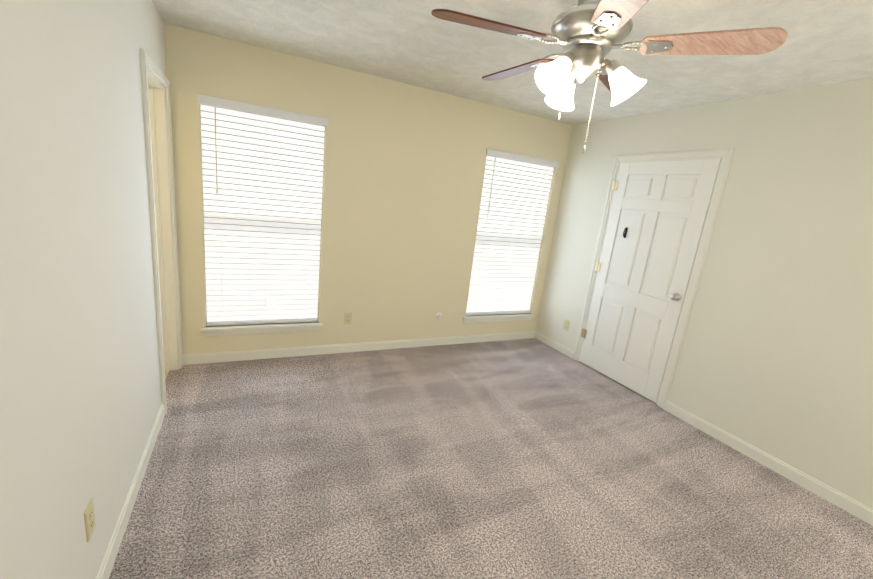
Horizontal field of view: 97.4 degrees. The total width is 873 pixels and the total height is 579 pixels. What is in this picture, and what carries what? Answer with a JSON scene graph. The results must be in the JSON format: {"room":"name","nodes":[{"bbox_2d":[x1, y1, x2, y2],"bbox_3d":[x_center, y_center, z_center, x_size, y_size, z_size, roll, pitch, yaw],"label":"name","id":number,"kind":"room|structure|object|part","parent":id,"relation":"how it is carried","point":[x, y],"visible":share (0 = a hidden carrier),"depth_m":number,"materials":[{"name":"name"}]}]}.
{"room":"empty bedroom","nodes":[
{"label":"empty bedroom","id":0,"kind":"room"},
{"bbox_2d":[0,0,165,578],"bbox_3d":[-1.044,-0.022,0.886,0.120,2.440,4.610,0,15,-26],"label":"wall","id":1,"kind":"structure","parent":0,"point":[80,396],"depth_m":1.18,"materials":[{"name":"beige paint"}]},
{"bbox_2d":[83,498,95,541],"bbox_3d":[-1.173,0.780,1.300,0.008,0.115,0.070,0,15,-26],"label":"electrical outlet","id":2,"kind":"object","parent":1,"relation":"attached to","point":[89,519],"visible":1,"depth_m":1.29,"materials":[{"name":"beige plastic"}]},
{"bbox_2d":[96,403,164,578],"bbox_3d":[-0.948,1.213,0.855,0.013,0.085,3.608,0,15,-26],"label":"baseboard","id":3,"kind":"structure","parent":1,"relation":"attached to","point":[107,564],"depth_m":1.70,"materials":[{"name":"white wood"}]},
{"bbox_2d":[140,48,182,414],"bbox_3d":[-1.833,-0.308,2.480,0.162,2.092,0.739,0,15,-26],"label":"door frame","id":4,"kind":"structure","parent":1,"relation":"attached to","point":[158,127],"depth_m":2.64,"materials":[{"name":"white wood"}]},
{"bbox_2d":[164,23,572,354],"bbox_3d":[-0.321,-0.599,3.667,3.645,2.440,0.120,0,15,-26],"label":"wall","id":5,"kind":"structure","parent":0,"point":[404,164],"depth_m":3.44,"materials":[{"name":"beige paint"}]},
{"bbox_2d":[200,322,322,335],"bbox_3d":[-1.480,0.333,3.318,0.950,0.075,0.110,0,15,-26],"label":"sill","id":6,"kind":"structure","parent":5,"relation":"attached to","point":[256,329],"depth_m":3.27,"materials":[{"name":"white wood"}]},
{"bbox_2d":[196,94,328,325],"bbox_3d":[-1.395,-0.550,3.138,0.904,1.734,0.139,0,15,-26],"label":"window blind","id":7,"kind":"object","parent":5,"relation":"in","point":[203,206],"depth_m":3.10,"materials":[{"name":"white plastic"}]},
{"bbox_2d":[215,107,217,192],"bbox_3d":[-1.619,-1.019,2.818,0.011,0.600,0.012,0,15,-26],"label":"blind wand","id":8,"kind":"object","parent":7,"relation":"hanging from","point":[216,152],"visible":0.88,"depth_m":2.81,"materials":[{"name":"white plastic"}]},
{"bbox_3d":[-1.383,-0.544,3.113,0.904,1.731,0.084,0,15,-26],"label":"blind rail","id":9,"kind":"part","parent":7,"relation":"part of","materials":[{"name":"white plastic"}]},
{"bbox_3d":[-1.390,-0.539,3.128,0.868,1.649,0.021,0,15,-26],"label":"window blind slats","id":10,"kind":"part","parent":7,"relation":"part of","materials":[{"name":"white plastic"}]},
{"bbox_2d":[344,312,351,323],"bbox_3d":[-0.830,0.271,3.595,0.070,0.115,0.008,0,15,-26],"label":"electrical outlet","id":11,"kind":"object","parent":5,"relation":"attached to","point":[347,317],"visible":1,"depth_m":3.59,"materials":[{"name":"beige plastic"}]},
{"bbox_2d":[182,331,535,364],"bbox_3d":[-0.420,0.557,3.878,3.645,0.085,0.013,0,15,-26],"label":"baseboard","id":12,"kind":"structure","parent":5,"relation":"attached to","point":[200,358],"depth_m":3.63,"materials":[{"name":"white wood"}]},
{"bbox_2d":[436,312,441,318],"bbox_3d":[0.030,0.277,4.020,0.072,0.072,0.012,0,15,-26],"label":"outlet plate","id":13,"kind":"object","parent":5,"relation":"attached to","point":[439,315],"visible":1,"depth_m":4.02,"materials":[{"name":"white plastic"}]},
{"bbox_2d":[463,313,534,322],"bbox_3d":[0.710,0.322,4.400,0.975,0.075,0.110,0,15,-26],"label":"sill","id":14,"kind":"structure","parent":5,"relation":"attached to","point":[494,318],"depth_m":4.35,"materials":[{"name":"white wood"}]},
{"bbox_2d":[466,149,558,315],"bbox_3d":[0.807,-0.555,4.196,0.929,1.731,0.084,0,15,-26],"label":"window blind","id":15,"kind":"object","parent":5,"relation":"in","point":[518,157],"depth_m":4.19,"materials":[{"name":"white plastic"}]},
{"bbox_2d":[487,157,495,217],"bbox_3d":[0.560,-1.030,3.894,0.011,0.600,0.012,0,15,-26],"label":"blind wand","id":16,"kind":"object","parent":15,"relation":"hanging from","point":[491,188],"visible":0.98,"depth_m":3.90,"materials":[{"name":"white plastic"}]},
{"bbox_3d":[0.799,-0.550,4.211,0.893,1.649,0.021,0,15,-26],"label":"blind slats","id":17,"kind":"part","parent":15,"relation":"part of","materials":[{"name":"white plastic"}]},
{"bbox_2d":[109,338,872,578],"bbox_3d":[0.535,1.179,2.020,3.825,0.060,4.610,0,15,-26],"label":"floor","id":18,"kind":"structure","parent":0,"point":[531,458],"depth_m":2.15,"materials":[{"name":"carpet"}]},
{"bbox_2d":[152,0,872,124],"bbox_3d":[0.779,-1.240,1.435,3.885,0.060,4.610,0,15,-26],"label":"ceiling","id":19,"kind":"structure","parent":0,"point":[417,43],"depth_m":2.27,"materials":[{"name":"white paint"}]},
{"bbox_2d":[431,0,787,153],"bbox_3d":[0.585,-0.932,1.640,1.268,0.671,1.247,0,15,-26],"label":"fan","id":20,"kind":"object","parent":19,"relation":"hanging from","point":[587,35],"visible":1,"depth_m":1.50,"materials":[{"name":"brown wood"}]},
{"bbox_2d":[536,78,872,508],"bbox_3d":[2.331,-0.039,2.555,0.120,2.440,4.610,0,15,-26],"label":"wall","id":21,"kind":"structure","parent":0,"point":[775,358],"depth_m":2.56,"materials":[{"name":"beige paint"}]},
{"bbox_2d":[563,319,569,330],"bbox_3d":[1.431,0.393,4.236,0.008,0.115,0.070,0,15,-26],"label":"electrical outlet","id":22,"kind":"object","parent":21,"relation":"attached to","point":[566,325],"visible":1,"depth_m":4.23,"materials":[{"name":"beige plastic"}]},
{"bbox_2d":[579,159,720,402],"bbox_3d":[1.796,-0.111,3.474,0.090,2.018,0.920,0,15,-26],"label":"closet door","id":23,"kind":"structure","parent":21,"relation":"in","point":[654,229],"depth_m":3.39,"materials":[{"name":"white wood"}]},
{"bbox_3d":[1.946,0.061,3.131,0.053,0.060,0.060,0,15,-26],"label":"knob","id":24,"kind":"part","parent":23,"relation":"part of","materials":[{"name":"silver metal"}]},
{"bbox_2d":[573,148,734,408],"bbox_3d":[1.867,-0.136,3.482,0.133,2.102,1.039,0,15,-26],"label":"door frame","id":25,"kind":"structure","parent":21,"relation":"attached to","point":[718,189],"depth_m":3.13,"materials":[{"name":"white wood"}]},
{"bbox_2d":[535,331,872,525],"bbox_3d":[2.147,1.102,2.789,0.013,0.085,4.357,0,15,-26],"label":"baseboard","id":26,"kind":"structure","parent":21,"relation":"attached to","point":[857,509],"depth_m":2.59,"materials":[{"name":"white wood"}]}
]}

